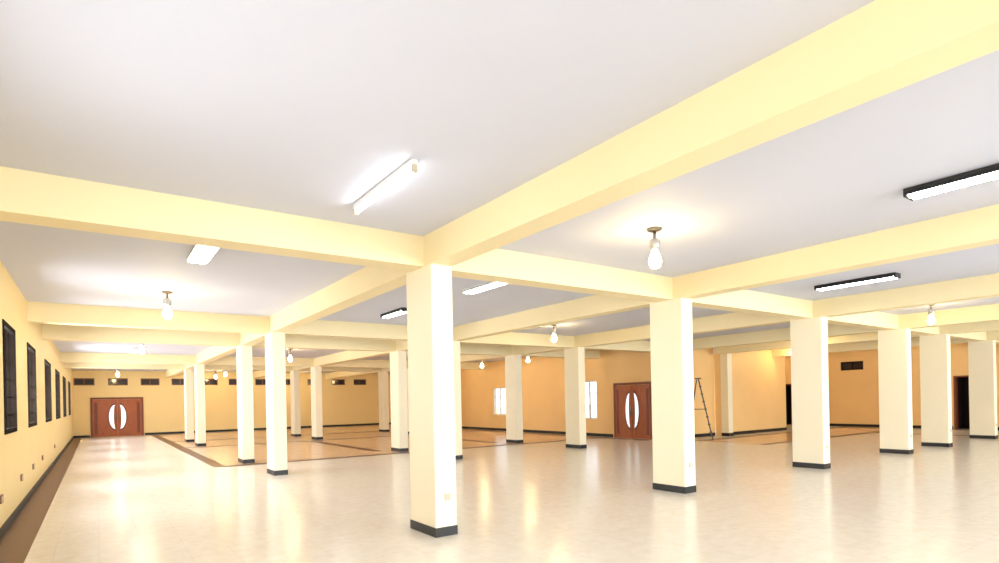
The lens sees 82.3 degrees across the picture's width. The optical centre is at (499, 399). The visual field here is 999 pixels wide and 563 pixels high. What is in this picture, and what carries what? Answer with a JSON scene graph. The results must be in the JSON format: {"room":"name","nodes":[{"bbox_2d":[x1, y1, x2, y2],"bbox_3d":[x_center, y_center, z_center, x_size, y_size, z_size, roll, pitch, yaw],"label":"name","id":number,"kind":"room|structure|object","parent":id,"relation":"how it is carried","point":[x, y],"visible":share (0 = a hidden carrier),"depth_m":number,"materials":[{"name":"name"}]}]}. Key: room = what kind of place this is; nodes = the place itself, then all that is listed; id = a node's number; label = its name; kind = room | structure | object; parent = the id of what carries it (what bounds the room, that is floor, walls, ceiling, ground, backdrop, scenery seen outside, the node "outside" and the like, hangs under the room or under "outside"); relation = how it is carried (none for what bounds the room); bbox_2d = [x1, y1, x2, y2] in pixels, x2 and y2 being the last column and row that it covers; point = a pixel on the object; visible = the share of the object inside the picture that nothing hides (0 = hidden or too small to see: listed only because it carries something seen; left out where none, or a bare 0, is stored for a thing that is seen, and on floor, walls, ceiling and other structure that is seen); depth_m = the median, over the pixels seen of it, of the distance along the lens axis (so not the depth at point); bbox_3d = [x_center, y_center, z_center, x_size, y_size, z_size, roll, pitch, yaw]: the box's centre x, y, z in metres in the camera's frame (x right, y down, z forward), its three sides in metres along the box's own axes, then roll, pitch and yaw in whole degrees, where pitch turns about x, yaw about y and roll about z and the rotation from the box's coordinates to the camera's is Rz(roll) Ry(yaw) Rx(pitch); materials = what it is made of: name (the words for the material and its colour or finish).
{"room":"empty banquet hall","nodes":[
{"label":"empty banquet hall","id":0,"kind":"room"},
{"bbox_2d":[0,261,72,527],"bbox_3d":[-9.135,0.000,10.996,0.250,3.560,46.500,-1,0,-35],"label":"wall","id":1,"kind":"structure","parent":0,"point":[24,447],"depth_m":9.88,"materials":[{"name":"yellow paint"}]},
{"bbox_2d":[4,329,12,427],"bbox_3d":[-7.021,-0.292,8.146,0.020,1.400,1.260,-1,0,-35],"label":"window","id":2,"kind":"structure","parent":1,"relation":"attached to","point":[6,339],"depth_m":8.23,"materials":[{"name":"black glass"}]},
{"bbox_2d":[2,319,16,434],"bbox_3d":[-7.085,-0.290,8.101,0.252,1.540,1.400,-1,0,-35],"label":"frame","id":3,"kind":"object","parent":1,"relation":"attached to","point":[5,325],"visible":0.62,"depth_m":8.66,"materials":[{"name":"black metal"}]},
{"bbox_2d":[28,350,33,422],"bbox_3d":[-9.010,-0.252,10.965,0.020,1.400,1.560,-1,0,-35],"label":"window","id":4,"kind":"structure","parent":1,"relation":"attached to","point":[30,353],"depth_m":11.14,"materials":[{"name":"black glass"}]},
{"bbox_2d":[27,342,36,427],"bbox_3d":[-9.073,-0.251,10.921,0.252,1.540,1.700,-1,0,-35],"label":"frame","id":5,"kind":"object","parent":1,"relation":"attached to","point":[29,347],"visible":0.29,"depth_m":11.61,"materials":[{"name":"black"}]},
{"bbox_2d":[0,436,73,539],"bbox_3d":[-8.993,1.718,11.072,0.015,0.120,46.500,-1,0,-35],"label":"baseboard","id":6,"kind":"structure","parent":1,"relation":"attached to","point":[12,517],"depth_m":9.66,"materials":[{"name":"black stone"}]},
{"bbox_2d":[45,364,49,418],"bbox_3d":[-11.632,-0.201,14.683,0.020,1.400,2.060,-1,0,-35],"label":"window","id":7,"kind":"structure","parent":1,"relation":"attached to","point":[46,366],"depth_m":15.04,"materials":[{"name":"black glass"}]},
{"bbox_2d":[44,359,51,421],"bbox_3d":[-11.696,-0.199,14.639,0.252,1.540,2.200,-1,0,-35],"label":"frame","id":8,"kind":"object","parent":1,"relation":"attached to","point":[46,362],"visible":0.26,"depth_m":15.53,"materials":[{"name":"black"}]},
{"bbox_2d":[56,373,58,415],"bbox_3d":[-14.226,-0.149,18.361,0.020,1.400,2.260,-1,0,-35],"label":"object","id":9,"kind":"object","parent":1,"relation":"attached to","point":[57,402],"visible":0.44,"depth_m":18.63,"materials":[{"name":"black glass"}]},
{"bbox_2d":[55,369,60,418],"bbox_3d":[-14.289,-0.148,18.316,0.252,1.540,2.400,-1,0,-35],"label":"frame","id":10,"kind":"object","parent":1,"relation":"attached to","point":[56,371],"visible":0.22,"depth_m":19.29,"materials":[{"name":"black"}]},
{"bbox_2d":[63,379,64,414],"bbox_3d":[-16.992,-0.095,22.283,0.020,1.400,2.260,-1,0,-35],"label":"window","id":11,"kind":"structure","parent":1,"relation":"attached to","point":[63,379],"depth_m":22.90,"materials":[{"name":"black glass"}]},
{"bbox_2d":[63,376,66,416],"bbox_3d":[-17.056,-0.094,22.238,0.252,1.540,2.400,-1,0,-35],"label":"frame","id":12,"kind":"object","parent":1,"relation":"attached to","point":[64,378],"visible":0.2,"depth_m":23.21,"materials":[{"name":"black"}]},
{"bbox_2d":[68,381,70,414],"bbox_3d":[-19.937,-0.037,26.324,0.252,1.540,2.400,-1,0,-35],"label":"frame","id":13,"kind":"object","parent":1,"relation":"attached to","point":[69,392],"visible":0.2,"depth_m":27.30,"materials":[{"name":"black"}]},
{"bbox_2d":[64,363,389,371],"bbox_3d":[-10.040,-1.582,27.977,17.900,0.360,0.320,-1,0,-35],"label":"ceiling beam","id":14,"kind":"structure","parent":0,"point":[66,365],"depth_m":24.89,"materials":[{"name":"yellow paint"}]},
{"bbox_2d":[72,371,388,436],"bbox_3d":[-15.193,0.120,35.328,17.900,3.560,0.250,-1,0,-35],"label":"wall","id":15,"kind":"structure","parent":0,"point":[163,403],"depth_m":34.01,"materials":[{"name":"yellow paint"}]},
{"bbox_2d":[73,378,93,384],"bbox_3d":[-22.111,-0.934,30.445,0.900,0.380,0.070,-1,0,-35],"label":"frame","id":16,"kind":"object","parent":15,"relation":"attached to","point":[73,378],"visible":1,"depth_m":30.42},
{"bbox_2d":[75,379,92,383],"bbox_3d":[-22.118,-0.934,30.455,0.800,0.280,0.005,-1,0,-35],"label":"pane","id":17,"kind":"object","parent":15,"relation":"attached to","point":[77,381],"visible":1,"depth_m":30.44,"materials":[{"name":"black glass"}]},
{"bbox_2d":[90,397,143,436],"bbox_3d":[-20.796,0.950,31.149,2.400,2.120,0.102,-1,0,-35],"label":"door","id":18,"kind":"structure","parent":15,"relation":"in","point":[141,398],"depth_m":31.13,"materials":[{"name":"brown wood"}]},
{"bbox_2d":[92,399,117,436],"bbox_3d":[-21.265,1.005,30.848,1.104,2.010,0.052,-1,0,-35],"label":"leaf","id":19,"kind":"object","parent":18,"relation":"attached to","point":[103,405],"depth_m":30.78,"materials":[{"name":"brown wood"}]},
{"bbox_2d":[109,405,114,428],"bbox_3d":[-20.991,0.954,31.002,0.289,1.314,0.006,-1,0,-35],"label":"glass","id":20,"kind":"object","parent":19,"relation":"in","point":[111,414],"depth_m":31.00,"materials":[{"name":"white glass"}]},
{"bbox_2d":[117,399,141,435],"bbox_3d":[-20.354,0.987,31.491,1.104,2.010,0.052,-1,0,-35],"label":"leaf","id":21,"kind":"object","parent":18,"relation":"attached to","point":[130,429],"depth_m":31.52,"materials":[{"name":"brown wood"}]},
{"bbox_2d":[120,405,125,428],"bbox_3d":[-20.592,0.946,31.283,0.289,1.314,0.006,-1,0,-35],"label":"glass","id":22,"kind":"object","parent":21,"relation":"in","point":[123,414],"depth_m":31.28,"materials":[{"name":"white glass"}]},
{"bbox_2d":[109,379,126,383],"bbox_3d":[-20.893,-0.958,31.320,0.800,0.280,0.005,-1,0,-35],"label":"pane","id":23,"kind":"object","parent":15,"relation":"attached to","point":[111,381],"visible":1,"depth_m":31.33,"materials":[{"name":"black glass"}]},
{"bbox_2d":[108,378,127,384],"bbox_3d":[-20.885,-0.958,31.309,0.900,0.380,0.070,-1,0,-35],"label":"frame","id":24,"kind":"object","parent":15,"relation":"attached to","point":[108,378],"visible":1,"depth_m":31.27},
{"bbox_2d":[142,379,157,383],"bbox_3d":[-19.667,-0.982,32.184,0.800,0.280,0.005,-1,0,-35],"label":"pane","id":25,"kind":"object","parent":15,"relation":"attached to","point":[144,381],"visible":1,"depth_m":32.19,"materials":[{"name":"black glass"}]},
{"bbox_2d":[145,423,378,434],"bbox_3d":[-13.775,1.812,36.142,14.700,0.120,0.015,-1,0,-35],"label":"baseboard","id":26,"kind":"structure","parent":15,"relation":"attached to","point":[178,432],"depth_m":35.24,"materials":[{"name":"black stone"}]},
{"bbox_2d":[60,352,485,369],"bbox_3d":[-8.138,-1.620,25.281,17.900,0.360,0.320,-1,0,-35],"label":"ceiling beam","id":27,"kind":"structure","parent":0,"point":[65,357],"depth_m":22.22,"materials":[{"name":"yellow paint"}]},
{"bbox_2d":[41,324,599,358],"bbox_3d":[-3.297,-1.715,18.417,17.900,0.360,0.320,-1,0,-35],"label":"ceiling beam","id":28,"kind":"structure","parent":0,"point":[57,332],"depth_m":15.24,"materials":[{"name":"yellow paint"}]},
{"bbox_2d":[27,301,650,351],"bbox_3d":[-1.395,-1.753,15.720,17.900,0.360,0.320,-1,0,-35],"label":"ceiling beam","id":29,"kind":"structure","parent":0,"point":[37,312],"depth_m":12.45,"materials":[{"name":"yellow paint"}]},
{"bbox_2d":[0,0,998,373],"bbox_3d":[3.185,-2.123,19.714,30.500,0.200,47.000,-1,0,-35],"label":"ceiling","id":30,"kind":"structure","parent":0,"point":[304,108],"depth_m":4.24,"materials":[{"name":"paint"}]},
{"bbox_2d":[130,347,139,352],"bbox_3d":[-12.395,-1.673,19.428,0.260,0.085,1.200,-1,0,-35],"label":"fluorescent light","id":31,"kind":"object","parent":30,"relation":"attached to","point":[133,349],"visible":1,"depth_m":19.19,"materials":[{"name":"white plastic"}]},
{"bbox_2d":[139,343,144,353],"bbox_3d":[-10.143,-1.527,16.242,0.180,0.465,0.180,-1,0,-35],"label":"light","id":32,"kind":"object","parent":30,"relation":"hanging from","point":[142,350],"depth_m":16.20,"materials":[{"name":"white glass"}]},
{"bbox_2d":[161,291,172,318],"bbox_3d":[-5.705,-1.614,9.827,0.180,0.465,0.180,-1,0,-35],"label":"light","id":33,"kind":"object","parent":30,"relation":"hanging from","point":[167,313],"depth_m":9.79,"materials":[{"name":"white glass"}]},
{"bbox_2d":[186,245,219,264],"bbox_3d":[-3.676,-1.845,7.101,0.260,0.085,1.200,-1,0,-35],"label":"fluorescent light","id":34,"kind":"object","parent":30,"relation":"attached to","point":[199,254],"visible":0.48,"depth_m":7.23,"materials":[{"name":"white plastic"}]},
{"bbox_2d":[353,158,417,215],"bbox_3d":[-1.056,-1.889,5.156,0.060,0.100,1.300,-1,0,-35],"label":"fluorescent light","id":35,"kind":"object","parent":30,"relation":"attached to","point":[410,167],"visible":1,"depth_m":5.04,"materials":[{"name":"white plastic"}]},
{"bbox_2d":[380,307,406,317],"bbox_3d":[-2.266,-1.872,12.440,0.260,0.085,1.100,-1,0,-35],"label":"fluorescent light","id":36,"kind":"object","parent":30,"relation":"attached to","point":[399,311],"visible":0.8,"depth_m":12.34,"materials":[{"name":"black"}]},
{"bbox_2d":[462,281,505,294],"bbox_3d":[-0.220,-1.913,9.661,0.260,0.085,1.200,-1,0,-35],"label":"fluorescent light","id":37,"kind":"object","parent":30,"relation":"attached to","point":[487,285],"visible":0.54,"depth_m":9.69,"materials":[{"name":"white plastic"}]},
{"bbox_2d":[551,324,556,341],"bbox_3d":[1.450,-1.755,15.243,0.180,0.465,0.180,-1,0,-35],"label":"light","id":38,"kind":"object","parent":30,"relation":"hanging from","point":[553,338],"depth_m":15.20,"materials":[{"name":"white glass"}]},
{"bbox_2d":[253,204,998,377],"bbox_3d":[-1.736,-1.746,16.238,0.280,0.360,46.500,-1,0,-35],"label":"ceiling beam","id":39,"kind":"structure","parent":30,"relation":"attached to","point":[979,227],"depth_m":7.93,"materials":[{"name":"yellow paint"}]},
{"bbox_2d":[647,226,661,268],"bbox_3d":[1.817,-1.763,6.691,0.180,0.465,0.180,-1,0,-35],"label":"light","id":40,"kind":"object","parent":30,"relation":"hanging from","point":[655,259],"depth_m":6.65,"materials":[{"name":"white glass"}]},
{"bbox_2d":[326,273,998,378],"bbox_3d":[2.038,-1.821,18.902,0.280,0.360,46.500,-1,0,-35],"label":"ceiling beam","id":41,"kind":"structure","parent":30,"relation":"attached to","point":[984,286],"depth_m":11.75,"materials":[{"name":"yellow paint"}]},
{"bbox_2d":[693,304,998,349],"bbox_3d":[12.520,-2.027,11.673,0.280,0.360,22.600,-1,0,-35],"label":"ceiling beam","id":42,"kind":"structure","parent":30,"relation":"attached to","point":[984,313],"depth_m":15.21,"materials":[{"name":"yellow paint"}]},
{"bbox_2d":[715,321,998,353],"bbox_3d":[14.894,-2.074,13.164,0.280,0.360,22.300,-1,0,-35],"label":"ceiling beam","id":43,"kind":"structure","parent":30,"relation":"attached to","point":[990,325],"depth_m":18.06,"materials":[{"name":"yellow paint"}]},
{"bbox_2d":[814,272,900,290],"bbox_3d":[6.204,-2.039,9.972,0.260,0.085,1.300,-1,0,-35],"label":"fluorescent light","id":44,"kind":"object","parent":30,"relation":"attached to","point":[889,276],"visible":1,"depth_m":9.86,"materials":[{"name":"black"}]},
{"bbox_2d":[772,330,998,356],"bbox_3d":[18.244,-2.140,15.528,0.280,0.360,22.300,-1,0,-35],"label":"ceiling beam","id":45,"kind":"structure","parent":30,"relation":"attached to","point":[990,335],"depth_m":21.72,"materials":[{"name":"yellow paint"}]},
{"bbox_2d":[927,304,934,324],"bbox_3d":[9.724,-1.919,12.881,0.180,0.465,0.180,-1,0,-35],"label":"light","id":46,"kind":"object","parent":30,"relation":"hanging from","point":[931,320],"depth_m":12.84,"materials":[{"name":"white glass"}]},
{"bbox_2d":[903,163,998,200],"bbox_3d":[4.352,-2.003,5.086,0.260,0.085,1.250,-1,0,-35],"label":"fluorescent light","id":47,"kind":"object","parent":30,"relation":"attached to","point":[988,173],"visible":1,"depth_m":5.25,"materials":[{"name":"black"}]},
{"bbox_2d":[3,424,998,562],"bbox_3d":[3.259,1.636,19.714,30.500,0.200,47.000,-1,0,-35],"label":"floor","id":48,"kind":"structure","parent":0,"point":[137,498],"depth_m":8.27,"materials":[{"name":"tile"}]},
{"bbox_2d":[0,438,81,562],"bbox_3d":[-8.837,1.772,11.169,0.340,0.006,46.480,-1,0,-35],"label":"trim","id":49,"kind":"structure","parent":48,"relation":"on","point":[16,543],"depth_m":8.46,"materials":[{"name":"brown stone"}]},
{"bbox_2d":[151,435,226,466],"bbox_3d":[-13.146,1.857,23.194,0.300,0.006,20.700,-1,0,-35],"label":"trim","id":50,"kind":"structure","parent":48,"relation":"on","point":[207,460],"depth_m":18.96,"materials":[{"name":"brown tile"}]},
{"bbox_2d":[165,425,372,434],"bbox_3d":[-13.367,1.861,35.521,13.550,0.006,0.300,-1,0,-35],"label":"trim","id":51,"kind":"structure","parent":48,"relation":"on","point":[367,425],"depth_m":34.62,"materials":[{"name":"brown stone"}]},
{"bbox_2d":[265,332,287,475],"bbox_3d":[-5.107,0.101,13.070,0.296,3.200,0.666,-1,0,-35],"label":"column","id":52,"kind":"structure","parent":48,"relation":"on","point":[275,371],"depth_m":12.83,"materials":[{"name":"paint"}]},
{"bbox_2d":[159,425,595,465],"bbox_3d":[-7.459,1.746,27.145,13.550,0.002,20.200,-1,0,-35],"label":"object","id":53,"kind":"structure","parent":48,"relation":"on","point":[304,449],"depth_m":22.57,"materials":[{"name":"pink tile"}]},
{"bbox_2d":[184,369,193,441],"bbox_3d":[-13.752,0.271,25.328,0.296,3.200,0.666,-1,0,-35],"label":"column","id":54,"kind":"structure","parent":53,"relation":"on","point":[188,373],"depth_m":25.07,"materials":[{"name":"paint"}]},
{"bbox_2d":[194,364,205,445],"bbox_3d":[-11.850,0.234,22.631,0.296,3.200,0.666,-1,0,-35],"label":"column","id":55,"kind":"structure","parent":53,"relation":"on","point":[199,371],"depth_m":22.38,"materials":[{"name":"paint"}]},
{"bbox_2d":[236,345,254,463],"bbox_3d":[-7.009,0.138,15.767,0.296,3.200,0.666,-1,0,-35],"label":"column","id":56,"kind":"structure","parent":53,"relation":"on","point":[243,352],"depth_m":15.52,"materials":[{"name":"paint"}]},
{"bbox_2d":[172,430,390,441],"bbox_3d":[-9.030,1.775,29.372,13.550,0.006,0.350,-1,0,-35],"label":"trim","id":57,"kind":"structure","parent":53,"relation":"on","point":[389,430],"depth_m":27.95,"materials":[{"name":"brown stone"}]},
{"bbox_2d":[290,370,300,435],"bbox_3d":[-9.986,0.197,27.985,0.296,3.200,0.666,-1,0,-35],"label":"column","id":58,"kind":"structure","parent":53,"relation":"on","point":[295,374],"depth_m":27.75,"materials":[{"name":"paint"}]},
{"bbox_2d":[310,366,322,439],"bbox_3d":[-8.084,0.160,25.288,0.296,3.200,0.666,-1,0,-35],"label":"column","id":59,"kind":"structure","parent":53,"relation":"on","point":[316,371],"depth_m":25.05,"materials":[{"name":"paint"}]},
{"bbox_2d":[185,431,473,447],"bbox_3d":[-6.335,1.722,25.551,13.550,0.006,0.300,-1,0,-35],"label":"trim","id":60,"kind":"structure","parent":53,"relation":"on","point":[466,431],"depth_m":24.33,"materials":[{"name":"brown tile"}]},
{"bbox_2d":[310,441,379,451],"bbox_3d":[-5.968,1.715,21.344,0.300,0.006,7.000,-1,0,-35],"label":"trim","id":61,"kind":"structure","parent":53,"relation":"on","point":[372,450],"depth_m":20.68,"materials":[{"name":"brown tile"}]},
{"bbox_2d":[378,371,388,431],"bbox_3d":[-6.211,0.122,30.648,0.296,3.200,0.666,-1,0,-35],"label":"column","id":62,"kind":"structure","parent":53,"relation":"on","point":[382,376],"depth_m":30.42,"materials":[{"name":"paint"}]},
{"bbox_2d":[390,351,408,451],"bbox_3d":[-3.243,0.064,18.424,0.296,3.200,0.666,-1,0,-35],"label":"column","id":63,"kind":"structure","parent":53,"relation":"on","point":[398,365],"depth_m":18.20,"materials":[{"name":"paint"}]},
{"bbox_2d":[407,368,408,433],"bbox_3d":[-4.309,0.085,27.951,0.296,3.200,0.666,-1,0,-35],"label":"column","id":64,"kind":"structure","parent":53,"relation":"on","point":[407,368],"depth_m":27.93,"materials":[{"name":"paint"}]},
{"bbox_2d":[505,355,522,442],"bbox_3d":[0.532,-0.011,21.087,0.296,3.200,0.666,-1,0,-35],"label":"column","id":65,"kind":"structure","parent":53,"relation":"on","point":[513,363],"depth_m":20.89,"materials":[{"name":"paint"}]},
{"bbox_2d":[227,437,597,466],"bbox_3d":[-1.552,1.628,18.769,13.550,0.006,0.300,-1,0,-35],"label":"trim","id":66,"kind":"structure","parent":48,"relation":"on","point":[597,437],"depth_m":17.09,"materials":[{"name":"brown tile"}]},
{"bbox_2d":[406,264,457,537],"bbox_3d":[-0.841,0.017,7.022,0.296,3.200,0.670,-1,0,-35],"label":"column","id":67,"kind":"structure","parent":48,"relation":"on","point":[429,287],"depth_m":6.80,"materials":[{"name":"paint"}]},
{"bbox_2d":[0,166,998,344],"bbox_3d":[7.812,-1.934,13.161,30.000,0.360,0.320,-1,0,-35],"label":"ceiling beam","id":68,"kind":"structure","parent":67,"relation":"on","point":[26,197],"depth_m":6.03,"materials":[{"name":"yellow paint"}]},
{"bbox_2d":[165,0,998,377],"bbox_3d":[-5.503,-1.672,13.581,0.280,0.360,46.500,-1,0,-35],"label":"ceiling beam","id":69,"kind":"structure","parent":67,"relation":"on","point":[880,48],"depth_m":3.59,"materials":[{"name":"yellow paint"}]},
{"bbox_2d":[453,341,462,459],"bbox_3d":[-1.341,0.026,15.728,0.296,3.200,0.666,-1,0,-35],"label":"column","id":70,"kind":"structure","parent":48,"relation":"on","point":[456,344],"depth_m":15.48,"materials":[{"name":"paint"}]},
{"bbox_2d":[464,429,643,439],"bbox_3d":[-1.196,1.621,30.279,0.300,0.006,22.900,-1,0,-35],"label":"trim","id":71,"kind":"structure","parent":48,"relation":"on","point":[464,429],"depth_m":25.15,"materials":[{"name":"brown stone"}]},
{"bbox_2d":[564,347,586,448],"bbox_3d":[2.433,-0.048,18.391,0.296,3.200,0.666,-1,0,-35],"label":"column","id":72,"kind":"structure","parent":48,"relation":"on","point":[574,358],"depth_m":18.19,"materials":[{"name":"paint"}]},
{"bbox_2d":[650,298,695,493],"bbox_3d":[2.925,-0.058,9.679,0.296,3.200,0.670,-1,0,-35],"label":"column","id":73,"kind":"structure","parent":48,"relation":"on","point":[671,332],"depth_m":9.50,"materials":[{"name":"paint"}]},
{"bbox_2d":[694,378,712,439],"bbox_3d":[7.294,0.339,20.838,0.892,2.225,0.647,-1,0,20],"label":"step ladder","id":74,"kind":"object","parent":48,"relation":"on","point":[703,401],"visible":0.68,"depth_m":20.58,"materials":[{"name":"grey metal"}]},
{"bbox_2d":[720,354,733,435],"bbox_3d":[8.887,-0.175,22.356,0.324,3.200,0.312,-1,0,-35],"label":"column","id":75,"kind":"structure","parent":48,"relation":"on","point":[725,359],"depth_m":22.26,"materials":[{"name":"paint"}]},
{"bbox_2d":[695,427,844,440],"bbox_3d":[11.524,1.370,23.345,11.100,0.006,0.300,-1,0,-35],"label":"trim","id":76,"kind":"structure","parent":48,"relation":"on","point":[835,427],"depth_m":21.80,"materials":[{"name":"brown stone"}]},
{"bbox_2d":[707,427,879,443],"bbox_3d":[12.230,1.358,22.344,11.100,0.002,2.150,-1,0,-35],"label":"inlay","id":77,"kind":"object","parent":48,"relation":"on","point":[762,439],"visible":0.71,"depth_m":21.27,"materials":[{"name":"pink tile"}]},
{"bbox_2d":[790,317,830,468],"bbox_3d":[6.699,-0.132,12.342,0.296,3.200,0.670,-1,0,-35],"label":"column","id":78,"kind":"structure","parent":48,"relation":"on","point":[809,336],"depth_m":12.20,"materials":[{"name":"paint"}]},
{"bbox_2d":[762,431,879,444],"bbox_3d":[12.922,1.342,21.363,11.100,0.006,0.250,-1,0,-35],"label":"trim","id":79,"kind":"structure","parent":48,"relation":"on","point":[875,431],"depth_m":20.86,"materials":[{"name":"brown stone"}]},
{"bbox_2d":[878,328,913,453],"bbox_3d":[10.294,-0.203,14.879,0.296,3.200,0.670,-1,0,-35],"label":"column","id":80,"kind":"structure","parent":48,"relation":"on","point":[894,346],"depth_m":14.75,"materials":[{"name":"paint"}]},
{"bbox_2d":[920,334,952,446],"bbox_3d":[12.582,-0.248,16.493,0.296,3.200,0.670,-1,0,-35],"label":"column","id":81,"kind":"structure","parent":48,"relation":"on","point":[935,352],"depth_m":16.37,"materials":[{"name":"paint"}]},
{"bbox_2d":[968,340,997,438],"bbox_3d":[15.931,-0.314,18.856,0.296,3.200,0.670,-1,0,-35],"label":"column","id":82,"kind":"structure","parent":48,"relation":"on","point":[981,354],"depth_m":18.74,"materials":[{"name":"paint"}]},
{"bbox_2d":[388,350,650,438],"bbox_3d":[-0.891,-0.163,30.794,0.250,3.560,23.650,-1,0,-35],"label":"wall","id":83,"kind":"structure","parent":0,"point":[543,378],"depth_m":26.17,"materials":[{"name":"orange paint"}]},
{"bbox_2d":[493,387,505,414],"bbox_3d":[0.067,0.099,29.417,0.070,1.400,1.200,-1,0,-35],"label":"frame","id":84,"kind":"object","parent":83,"relation":"attached to","point":[500,396],"visible":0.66,"depth_m":29.42,"materials":[{"name":"white wood"}]},
{"bbox_2d":[389,423,612,436],"bbox_3d":[-1.610,1.572,31.631,0.015,0.120,21.385,-1,0,-35],"label":"baseboard","id":85,"kind":"structure","parent":83,"relation":"attached to","point":[463,427],"depth_m":26.63,"materials":[{"name":"black stone"}]},
{"bbox_2d":[585,381,596,418],"bbox_3d":[3.813,0.025,24.105,0.070,1.600,1.000,-1,0,-35],"label":"frame","id":86,"kind":"object","parent":83,"relation":"attached to","point":[589,393],"visible":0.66,"depth_m":24.09,"materials":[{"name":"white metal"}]},
{"bbox_2d":[613,382,651,438],"bbox_3d":[5.102,0.424,22.010,0.102,2.150,1.900,-1,0,-35],"label":"door","id":87,"kind":"structure","parent":83,"relation":"in","point":[631,383],"depth_m":21.93,"materials":[{"name":"brown wood"}]},
{"bbox_2d":[615,385,632,437],"bbox_3d":[4.874,0.474,22.379,0.052,2.040,0.854,-1,0,-35],"label":"leaf","id":88,"kind":"object","parent":87,"relation":"attached to","point":[624,431],"depth_m":22.42,"materials":[{"name":"brown wood"}]},
{"bbox_2d":[625,391,630,429],"bbox_3d":[4.982,0.427,22.185,0.016,1.548,0.284,-1,0,-35],"label":"crescent","id":89,"kind":"object","parent":88,"relation":"attached to","point":[628,391],"visible":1,"depth_m":22.14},
{"bbox_2d":[626,394,629,426],"bbox_3d":[4.974,0.427,22.179,0.006,1.333,0.224,-1,0,-35],"label":"glass","id":90,"kind":"object","parent":89,"relation":"in","point":[627,400],"depth_m":22.18,"materials":[{"name":"white glass"}]},
{"bbox_2d":[632,384,649,438],"bbox_3d":[5.373,0.464,21.671,0.052,2.040,0.854,-1,0,-35],"label":"leaf","id":91,"kind":"object","parent":87,"relation":"attached to","point":[640,432],"depth_m":21.61,"materials":[{"name":"brown wood"}]},
{"bbox_2d":[633,390,638,429],"bbox_3d":[5.227,0.422,21.839,0.016,1.548,0.284,-1,0,-35],"label":"crescent","id":92,"kind":"object","parent":91,"relation":"attached to","point":[635,428],"visible":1,"depth_m":21.79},
{"bbox_2d":[634,393,638,427],"bbox_3d":[5.218,0.422,21.833,0.006,1.333,0.224,-1,0,-35],"label":"glass","id":93,"kind":"object","parent":92,"relation":"in","point":[636,401],"depth_m":21.82,"materials":[{"name":"white glass"}]},
{"bbox_2d":[693,348,714,433],"bbox_3d":[7.160,-0.321,21.851,3.100,3.560,0.250,-1,0,-35],"label":"wall","id":94,"kind":"structure","parent":0,"point":[703,359],"depth_m":22.26,"materials":[{"name":"orange paint"}]},
{"bbox_2d":[695,433,714,436],"bbox_3d":[7.270,1.397,21.742,3.100,0.120,0.015,-1,0,-35],"label":"baseboard","id":95,"kind":"structure","parent":94,"relation":"attached to","point":[703,434],"depth_m":22.22,"materials":[{"name":"black stone"}]},
{"bbox_2d":[713,355,715,427],"bbox_3d":[11.352,-0.404,26.705,0.250,3.560,3.450,-1,0,-35],"label":"wall","id":96,"kind":"structure","parent":0,"point":[713,355],"depth_m":27.76,"materials":[{"name":"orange paint"}]},
{"bbox_2d":[714,348,785,435],"bbox_3d":[10.560,-0.388,23.882,4.800,3.560,0.250,-1,0,-35],"label":"wall","id":97,"kind":"structure","parent":0,"point":[758,377],"depth_m":23.78,"materials":[{"name":"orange paint"}]},
{"bbox_2d":[733,427,786,434],"bbox_3d":[10.801,1.327,23.866,4.480,0.120,0.015,-1,0,-35],"label":"baseboard","id":98,"kind":"structure","parent":97,"relation":"attached to","point":[785,428],"depth_m":23.90,"materials":[{"name":"black stone"}]},
{"bbox_2d":[786,385,791,424],"bbox_3d":[15.344,0.147,29.911,1.050,2.500,1.000,-1,0,-35],"label":"wall","id":99,"kind":"structure","parent":0,"point":[788,387],"depth_m":30.41,"materials":[{"name":"grey paint"}]},
{"bbox_2d":[785,343,998,428],"bbox_3d":[21.486,-0.604,20.057,0.250,3.560,26.000,-1,0,-35],"label":"wall","id":100,"kind":"structure","parent":0,"point":[853,394],"depth_m":26.39,"materials":[{"name":"orange paint"}]},
{"bbox_2d":[841,361,862,370],"bbox_3d":[16.611,-1.578,26.913,0.070,0.400,1.000,-1,0,-35],"label":"frame","id":101,"kind":"object","parent":100,"relation":"attached to","point":[842,369],"visible":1,"depth_m":26.91,"materials":[{"name":"black"}]},
{"bbox_2d":[842,362,862,368],"bbox_3d":[16.622,-1.578,26.920,0.005,0.300,0.900,-1,0,-35],"label":"pane","id":102,"kind":"object","parent":100,"relation":"attached to","point":[857,365],"visible":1,"depth_m":26.89,"materials":[{"name":"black glass"}]},
{"bbox_2d":[829,423,952,428],"bbox_3d":[16.887,1.207,26.395,0.015,0.120,6.600,-1,0,-35],"label":"baseboard","id":103,"kind":"structure","parent":100,"relation":"attached to","point":[830,424],"depth_m":26.51,"materials":[{"name":"black stone"}]},
{"bbox_2d":[953,375,968,428],"bbox_3d":[19.157,0.122,23.361,0.270,2.200,0.900,-1,0,-35],"label":"door frame","id":104,"kind":"structure","parent":100,"relation":"in","point":[955,379],"depth_m":23.64,"materials":[{"name":"brown wood"}]},
{"bbox_2d":[957,377,969,428],"bbox_3d":[19.695,0.062,23.741,1.050,2.500,1.100,-1,0,-35],"label":"wall","id":105,"kind":"structure","parent":0,"point":[963,382],"depth_m":24.24,"materials":[{"name":"grey paint"}]},
{"label":"outside","id":106,"kind":"structure","parent":0,"visible":0},
{"bbox_2d":[496,404,596,417],"bbox_3d":[0.766,1.895,24.989,190.000,0.180,200.000,-1,0,-35],"label":"ground","id":107,"kind":"structure","parent":106,"point":[593,406],"depth_m":85.93,"materials":[{"name":"white"}]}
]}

